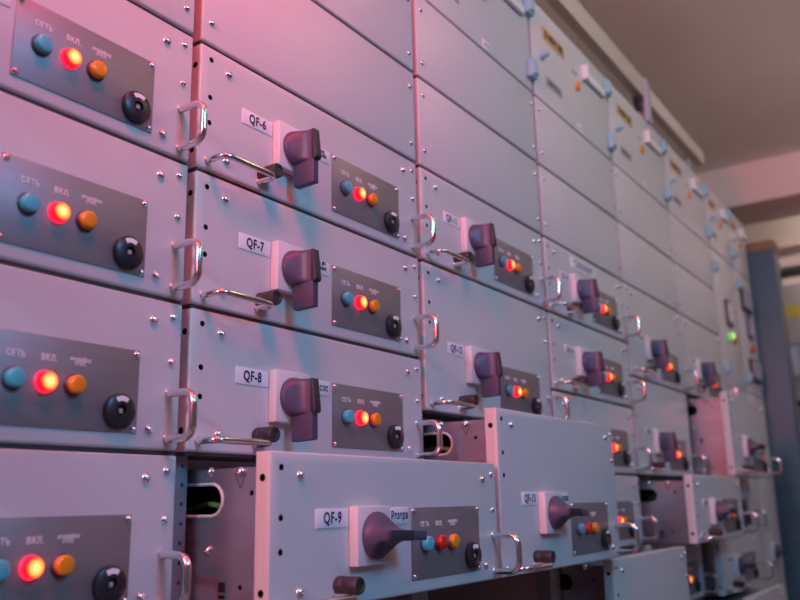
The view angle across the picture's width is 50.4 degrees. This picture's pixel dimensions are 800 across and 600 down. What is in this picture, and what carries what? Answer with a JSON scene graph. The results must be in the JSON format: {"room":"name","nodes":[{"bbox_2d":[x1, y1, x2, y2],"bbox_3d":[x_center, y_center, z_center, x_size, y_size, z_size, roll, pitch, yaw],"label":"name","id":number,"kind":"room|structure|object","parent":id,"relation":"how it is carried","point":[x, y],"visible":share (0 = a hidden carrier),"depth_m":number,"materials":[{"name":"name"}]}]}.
{"room":"electrical room","nodes":[
{"label":"electrical room","id":0,"kind":"room"},
{"bbox_2d":[534,0,799,173],"bbox_3d":[2.050,-1.544,1.682,5.250,0.080,8.900,-10,-16,33],"label":"ceiling","id":1,"kind":"structure","parent":0,"point":[727,72],"depth_m":3.66,"materials":[{"name":"paint"}]},
{"bbox_2d":[696,151,799,225],"bbox_3d":[3.638,-0.896,3.844,5.160,0.238,0.410,-10,-16,33],"label":"ceiling beam","id":2,"kind":"structure","parent":1,"relation":"attached to","point":[768,189],"depth_m":4.73,"materials":[{"name":"beige paint"}]},
{"bbox_2d":[743,216,799,255],"bbox_3d":[4.141,-0.730,4.566,5.160,0.245,0.200,-10,-16,33],"label":"trim","id":3,"kind":"structure","parent":1,"relation":"attached to","point":[785,232],"depth_m":5.55,"materials":[{"name":"beige paint"}]},
{"bbox_3d":[2.104,1.091,1.051,5.250,0.050,8.900,-10,-16,33],"label":"floor","id":4,"kind":"structure","parent":0,"visible":0},
{"bbox_2d":[0,0,207,599],"bbox_3d":[-0.671,-0.014,1.032,0.624,2.201,0.626,-10,-16,33],"label":"tall cabinet","id":5,"kind":"object","parent":4,"relation":"on","point":[179,14],"depth_m":1.03,"materials":[{"name":"silver metal"}]},
{"bbox_2d":[18,555,44,580],"bbox_3d":[-0.391,0.285,0.907,0.013,0.026,0.026,-10,-16,33],"label":"lamp","id":6,"kind":"object","parent":5,"relation":"attached to","point":[30,567],"depth_m":0.90,"materials":[{"name":"red plastic"}]},
{"bbox_2d":[34,370,57,392],"bbox_3d":[-0.395,0.091,0.954,0.013,0.026,0.026,-10,-16,33],"label":"lamp","id":7,"kind":"object","parent":5,"relation":"attached to","point":[45,381],"depth_m":0.95,"materials":[{"name":"red plastic"}]},
{"bbox_2d":[47,202,70,223],"bbox_3d":[-0.399,-0.103,1.000,0.013,0.026,0.026,-10,-16,33],"label":"lamp","id":8,"kind":"object","parent":5,"relation":"attached to","point":[57,212],"depth_m":1.00,"materials":[{"name":"red plastic"}]},
{"bbox_2d":[60,48,81,69],"bbox_3d":[-0.403,-0.298,1.047,0.013,0.026,0.026,-10,-16,33],"label":"lamp","id":9,"kind":"object","parent":5,"relation":"attached to","point":[70,58],"depth_m":1.04,"materials":[{"name":"red plastic"}]},
{"bbox_2d":[164,0,442,599],"bbox_3d":[-0.339,0.093,1.510,0.624,2.201,0.626,-10,-16,33],"label":"tall cabinet","id":10,"kind":"object","parent":4,"relation":"on","point":[351,61],"depth_m":1.37,"materials":[{"name":"silver metal"}]},
{"bbox_2d":[188,457,255,470],"bbox_3d":[-0.358,0.298,1.500,0.522,0.004,0.588,-10,-16,33],"label":"shelf","id":11,"kind":"object","parent":10,"relation":"attached to","point":[194,463],"depth_m":1.22,"materials":[{"name":"grey metal"}]},
{"bbox_2d":[273,120,299,176],"bbox_3d":[-0.175,-0.241,1.379,0.016,0.078,0.077,-10,-16,33],"label":"switch","id":12,"kind":"object","parent":10,"relation":"attached to","point":[284,131],"depth_m":1.35,"materials":[{"name":"white plastic"}]},
{"bbox_2d":[271,240,304,295],"bbox_3d":[-0.171,-0.047,1.333,0.016,0.078,0.077,-10,-16,33],"label":"switch","id":13,"kind":"object","parent":10,"relation":"attached to","point":[282,251],"depth_m":1.30,"materials":[{"name":"white plastic"}]},
{"bbox_2d":[269,369,309,423],"bbox_3d":[-0.167,0.148,1.286,0.016,0.078,0.077,-10,-16,33],"label":"switch","id":14,"kind":"object","parent":10,"relation":"attached to","point":[280,380],"depth_m":1.26,"materials":[{"name":"white plastic"}]},
{"bbox_2d":[185,451,521,599],"bbox_3d":[-0.157,0.359,1.350,0.524,0.195,0.575,-10,-16,33],"label":"drawer unit","id":15,"kind":"object","parent":10,"relation":"in","point":[290,525],"visible":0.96,"depth_m":1.13,"materials":[{"name":"grey metal"}]},
{"bbox_2d":[353,187,365,201],"bbox_3d":[-0.071,-0.190,1.525,0.013,0.026,0.026,-10,-16,33],"label":"lamp","id":16,"kind":"object","parent":10,"relation":"attached to","point":[359,193],"depth_m":1.52,"materials":[{"name":"red plastic"}]},
{"bbox_2d":[354,295,366,309],"bbox_3d":[-0.067,0.004,1.478,0.013,0.026,0.026,-10,-16,33],"label":"lamp","id":17,"kind":"object","parent":10,"relation":"attached to","point":[360,301],"depth_m":1.47,"materials":[{"name":"red plastic"}]},
{"bbox_2d":[355,410,368,425],"bbox_3d":[-0.063,0.199,1.431,0.013,0.026,0.026,-10,-16,33],"label":"lamp","id":18,"kind":"object","parent":10,"relation":"attached to","point":[361,416],"depth_m":1.43,"materials":[{"name":"red plastic"}]},
{"bbox_2d":[349,505,390,566],"bbox_3d":[-0.040,0.321,1.159,0.016,0.078,0.077,-10,-16,33],"label":"switch","id":19,"kind":"object","parent":10,"relation":"attached to","point":[362,553],"depth_m":1.13,"materials":[{"name":"white plastic"}]},
{"bbox_2d":[434,533,447,550],"bbox_3d":[0.064,0.371,1.305,0.013,0.026,0.026,-10,-16,33],"label":"lamp","id":20,"kind":"object","parent":10,"relation":"attached to","point":[440,539],"depth_m":1.30,"materials":[{"name":"red plastic"}]},
{"bbox_2d":[546,0,704,168],"bbox_3d":[0.160,-0.993,2.142,0.062,0.185,4.320,-10,-16,33],"label":"cable tray","id":21,"kind":"object","parent":10,"relation":"on","point":[648,106],"visible":0.88,"depth_m":3.08,"materials":[{"name":"beige paint"}]},
{"bbox_2d":[380,0,569,599],"bbox_3d":[-0.006,0.201,1.988,0.624,2.201,0.626,-10,-16,33],"label":"tall cabinet","id":22,"kind":"object","parent":4,"relation":"on","point":[474,116],"depth_m":1.92,"materials":[{"name":"silver metal"}]},
{"bbox_2d":[423,414,468,421],"bbox_3d":[-0.028,0.308,2.001,0.522,0.004,0.588,-10,-16,33],"label":"shelf","id":23,"kind":"object","parent":22,"relation":"attached to","point":[425,417],"depth_m":1.72,"materials":[{"name":"grey metal"}]},
{"bbox_2d":[460,217,478,258],"bbox_3d":[0.158,-0.134,1.857,0.016,0.078,0.077,-10,-16,33],"label":"switch","id":24,"kind":"object","parent":22,"relation":"attached to","point":[468,225],"depth_m":1.83,"materials":[{"name":"white plastic"}]},
{"bbox_2d":[465,345,487,385],"bbox_3d":[0.163,0.140,1.791,0.016,0.078,0.077,-10,-16,33],"label":"switch","id":25,"kind":"object","parent":22,"relation":"attached to","point":[474,375],"depth_m":1.76,"materials":[{"name":"white plastic"}]},
{"bbox_2d":[507,260,514,270],"bbox_3d":[0.262,-0.083,2.002,0.013,0.026,0.026,-10,-16,33],"label":"lamp","id":26,"kind":"object","parent":22,"relation":"attached to","point":[511,264],"depth_m":2.00,"materials":[{"name":"red plastic"}]},
{"bbox_2d":[513,386,521,397],"bbox_3d":[0.268,0.208,1.933,0.013,0.026,0.026,-10,-16,33],"label":"lamp","id":27,"kind":"object","parent":22,"relation":"attached to","point":[517,389],"depth_m":1.93,"materials":[{"name":"red plastic"}]},
{"bbox_2d":[423,407,639,577],"bbox_3d":[0.173,0.418,1.839,0.524,0.295,0.575,-10,-16,33],"label":"drawer unit","id":28,"kind":"object","parent":22,"relation":"in","point":[555,489],"visible":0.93,"depth_m":1.64,"materials":[{"name":"grey metal"}]},
{"bbox_2d":[538,492,562,533],"bbox_3d":[0.291,0.410,1.642,0.016,0.078,0.077,-10,-16,33],"label":"switch","id":29,"kind":"object","parent":22,"relation":"attached to","point":[548,523],"depth_m":1.61,"materials":[{"name":"white plastic"}]},
{"bbox_2d":[584,522,592,534],"bbox_3d":[0.395,0.478,1.783,0.013,0.026,0.026,-10,-16,33],"label":"lamp","id":30,"kind":"object","parent":22,"relation":"attached to","point":[589,527],"depth_m":1.78,"materials":[{"name":"red plastic"}]},
{"bbox_2d":[427,0,658,599],"bbox_3d":[0.326,0.308,2.466,0.624,2.201,0.626,-10,-16,33],"label":"tall cabinet","id":31,"kind":"object","parent":4,"relation":"on","point":[577,208],"depth_m":2.41,"materials":[{"name":"silver metal"}]},
{"bbox_2d":[570,274,583,302],"bbox_3d":[0.490,-0.026,2.334,0.016,0.078,0.077,-10,-16,33],"label":"switch","id":32,"kind":"object","parent":31,"relation":"attached to","point":[576,280],"depth_m":2.30,"materials":[{"name":"white plastic"}]},
{"bbox_2d":[575,81,580,90],"bbox_3d":[0.541,-0.651,2.586,0.011,0.029,0.029,-10,-16,33],"label":"lamp","id":33,"kind":"object","parent":31,"relation":"attached to","point":[577,83],"depth_m":2.58,"materials":[{"name":"orange plastic"}]},
{"bbox_2d":[575,346,590,378],"bbox_3d":[0.494,0.168,2.288,0.016,0.078,0.077,-10,-16,33],"label":"switch","id":34,"kind":"object","parent":31,"relation":"attached to","point":[582,353],"depth_m":2.26,"materials":[{"name":"white plastic"}]},
{"bbox_2d":[601,305,606,312],"bbox_3d":[0.594,0.025,2.480,0.013,0.026,0.026,-10,-16,33],"label":"lamp","id":35,"kind":"object","parent":31,"relation":"attached to","point":[604,309],"depth_m":2.47,"materials":[{"name":"red plastic"}]},
{"bbox_2d":[606,372,611,380],"bbox_3d":[0.598,0.219,2.433,0.013,0.026,0.026,-10,-16,33],"label":"lamp","id":36,"kind":"object","parent":31,"relation":"attached to","point":[609,376],"depth_m":2.43,"materials":[{"name":"red plastic"}]},
{"bbox_2d":[612,443,617,451],"bbox_3d":[0.602,0.414,2.387,0.013,0.026,0.026,-10,-16,33],"label":"lamp","id":37,"kind":"object","parent":31,"relation":"attached to","point":[615,447],"depth_m":2.38,"materials":[{"name":"red plastic"}]},
{"bbox_2d":[559,546,689,599],"bbox_3d":[0.489,0.821,2.262,0.524,0.295,0.575,-10,-16,33],"label":"drawer unit","id":38,"kind":"object","parent":31,"relation":"in","point":[660,574],"visible":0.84,"depth_m":2.07,"materials":[{"name":"grey metal"}]},
{"bbox_2d":[602,78,718,599],"bbox_3d":[0.658,0.416,2.943,0.624,2.201,0.626,-10,-16,33],"label":"tall cabinet","id":39,"kind":"object","parent":4,"relation":"on","point":[644,240],"depth_m":2.88,"materials":[{"name":"silver metal"}]},
{"bbox_2d":[640,145,644,152],"bbox_3d":[0.874,-0.543,3.064,0.011,0.029,0.029,-10,-16,33],"label":"lamp","id":40,"kind":"object","parent":39,"relation":"attached to","point":[642,149],"depth_m":3.06,"materials":[{"name":"orange plastic"}]},
{"bbox_2d":[644,335,655,361],"bbox_3d":[0.824,0.160,2.793,0.016,0.078,0.077,-10,-16,33],"label":"switch","id":41,"kind":"object","parent":39,"relation":"attached to","point":[649,342],"depth_m":2.76,"materials":[{"name":"white plastic"}]},
{"bbox_2d":[652,428,663,453],"bbox_3d":[0.830,0.452,2.723,0.016,0.078,0.077,-10,-16,33],"label":"switch","id":42,"kind":"object","parent":39,"relation":"attached to","point":[657,433],"depth_m":2.69,"materials":[{"name":"white plastic"}]},
{"bbox_2d":[638,476,682,478],"bbox_3d":[0.639,0.620,2.933,0.522,0.004,0.588,-10,-16,33],"label":"shelf","id":43,"kind":"object","parent":39,"relation":"attached to","point":[639,477],"depth_m":2.78,"materials":[{"name":"grey metal"}]},
{"bbox_2d":[638,474,759,543],"bbox_3d":[0.843,0.681,2.780,0.524,0.195,0.575,-10,-16,33],"label":"drawer unit","id":44,"kind":"object","parent":39,"relation":"in","point":[696,509],"visible":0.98,"depth_m":2.53,"materials":[{"name":"grey metal"}]},
{"bbox_2d":[708,498,721,524],"bbox_3d":[0.960,0.642,2.590,0.016,0.078,0.077,-10,-16,33],"label":"switch","id":45,"kind":"object","parent":39,"relation":"attached to","point":[714,504],"depth_m":2.56,"materials":[{"name":"white plastic"}]},
{"bbox_2d":[659,138,773,599],"bbox_3d":[1.016,0.519,3.405,0.684,2.201,0.626,-10,-16,33],"label":"tall cabinet","id":46,"kind":"object","parent":4,"relation":"on","point":[683,193],"depth_m":3.33,"materials":[{"name":"silver metal"}]},
{"bbox_2d":[695,358,704,380],"bbox_3d":[1.157,0.268,3.271,0.016,0.078,0.077,-10,-16,33],"label":"switch","id":47,"kind":"object","parent":46,"relation":"attached to","point":[699,363],"depth_m":3.24,"materials":[{"name":"white plastic"}]},
{"bbox_2d":[686,391,782,478],"bbox_3d":[1.158,0.547,3.324,0.524,0.295,0.575,-10,-16,33],"label":"drawer unit","id":48,"kind":"object","parent":46,"relation":"in","point":[728,429],"visible":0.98,"depth_m":3.07,"materials":[{"name":"grey metal"}]},
{"bbox_2d":[732,554,743,577],"bbox_3d":[1.221,0.958,3.071,0.016,0.078,0.077,-10,-16,33],"label":"switch","id":49,"kind":"object","parent":46,"relation":"attached to","point":[737,559],"depth_m":3.04,"materials":[{"name":"white plastic"}]},
{"bbox_2d":[702,584,785,599],"bbox_3d":[1.174,1.179,3.171,0.524,0.195,0.575,-10,-16,33],"label":"drawer unit","id":50,"kind":"object","parent":46,"relation":"in","point":[775,592],"visible":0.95,"depth_m":3.11,"materials":[{"name":"grey metal"}]},
{"bbox_2d":[742,435,752,457],"bbox_3d":[1.276,0.539,3.127,0.016,0.078,0.077,-10,-16,33],"label":"switch","id":51,"kind":"object","parent":46,"relation":"attached to","point":[747,443],"depth_m":3.10,"materials":[{"name":"white plastic"}]},
{"bbox_2d":[701,182,769,588],"bbox_3d":[1.257,0.618,3.837,0.584,2.201,0.447,-10,-16,33],"label":"tall cabinet","id":52,"kind":"object","parent":4,"relation":"on","point":[717,231],"visible":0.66,"depth_m":3.79,"materials":[{"name":"silver metal"}]},
{"bbox_2d":[728,332,734,339],"bbox_3d":[1.469,0.159,3.768,0.024,0.036,0.036,-10,-16,33],"label":"lamp","id":53,"kind":"object","parent":52,"relation":"attached to","point":[731,335],"depth_m":3.76,"materials":[{"name":"green plastic"}]},
{"bbox_2d":[733,336,737,343],"bbox_3d":[1.516,0.179,3.839,0.019,0.034,0.034,-10,-16,33],"label":"lamp","id":54,"kind":"object","parent":52,"relation":"attached to","point":[735,340],"depth_m":3.83,"materials":[{"name":"orange plastic"}]},
{"bbox_2d":[725,208,788,599],"bbox_3d":[1.499,0.688,4.151,0.624,2.201,0.426,-10,-16,33],"label":"tall cabinet","id":55,"kind":"object","parent":4,"relation":"on","point":[774,551],"visible":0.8,"depth_m":4.05,"materials":[{"name":"silver metal"}]},
{"bbox_2d":[743,288,746,306],"bbox_3d":[1.663,-0.010,4.099,0.002,0.087,0.036,-10,-16,33],"label":"switch","id":56,"kind":"object","parent":55,"relation":"attached to","point":[744,291],"depth_m":4.09,"materials":[{"name":"grey"}]},
{"bbox_2d":[746,291,749,308],"bbox_3d":[1.698,0.001,4.149,0.002,0.087,0.036,-10,-16,33],"label":"switch","id":57,"kind":"object","parent":55,"relation":"attached to","point":[747,293],"depth_m":4.14,"materials":[{"name":"grey"}]},
{"bbox_2d":[749,293,752,310],"bbox_3d":[1.733,0.013,4.199,0.002,0.087,0.036,-10,-16,33],"label":"switch","id":58,"kind":"object","parent":55,"relation":"attached to","point":[750,298],"depth_m":4.19,"materials":[{"name":"grey"}]},
{"bbox_2d":[753,360,756,377],"bbox_3d":[1.687,0.328,4.043,0.002,0.087,0.036,-10,-16,33],"label":"switch","id":59,"kind":"object","parent":55,"relation":"attached to","point":[754,361],"depth_m":4.04,"materials":[{"name":"grey"}]},
{"bbox_2d":[756,361,759,379],"bbox_3d":[1.722,0.339,4.093,0.002,0.087,0.036,-10,-16,33],"label":"switch","id":60,"kind":"object","parent":55,"relation":"attached to","point":[757,363],"depth_m":4.09,"materials":[{"name":"grey"}]},
{"bbox_2d":[759,363,762,380],"bbox_3d":[1.757,0.351,4.143,0.002,0.087,0.036,-10,-16,33],"label":"switch","id":61,"kind":"object","parent":55,"relation":"attached to","point":[760,371],"depth_m":4.14,"materials":[{"name":"grey"}]},
{"bbox_2d":[770,542,777,560],"bbox_3d":[1.695,1.138,3.855,0.016,0.078,0.077,-10,-16,33],"label":"switch","id":62,"kind":"object","parent":55,"relation":"attached to","point":[773,545],"depth_m":3.83,"materials":[{"name":"white plastic"}]},
{"bbox_2d":[745,234,799,599],"bbox_3d":[1.735,0.755,4.376,0.608,2.166,0.138,-10,-16,33],"label":"end column","id":63,"kind":"structure","parent":4,"relation":"on","point":[773,343],"depth_m":4.25,"materials":[{"name":"grey metal"}]},
{"bbox_2d":[782,283,799,418],"bbox_3d":[2.851,0.910,4.957,1.200,2.090,0.522,-10,-16,33],"label":"tall cabinet","id":64,"kind":"object","parent":4,"relation":"on","point":[791,293],"visible":0.1,"depth_m":5.15,"materials":[{"name":"grey metal"}]},
{"bbox_3d":[-0.057,0.160,2.765,0.090,2.645,8.900,-10,-16,33],"label":"wall","id":65,"kind":"structure","parent":0,"visible":0},
{"bbox_2d":[779,252,799,285],"bbox_3d":[2.720,-0.202,5.795,2.405,0.328,0.280,-10,-16,33],"label":"cable tray","id":66,"kind":"object","parent":65,"relation":"attached to","point":[789,263],"visible":0.09,"depth_m":5.71,"materials":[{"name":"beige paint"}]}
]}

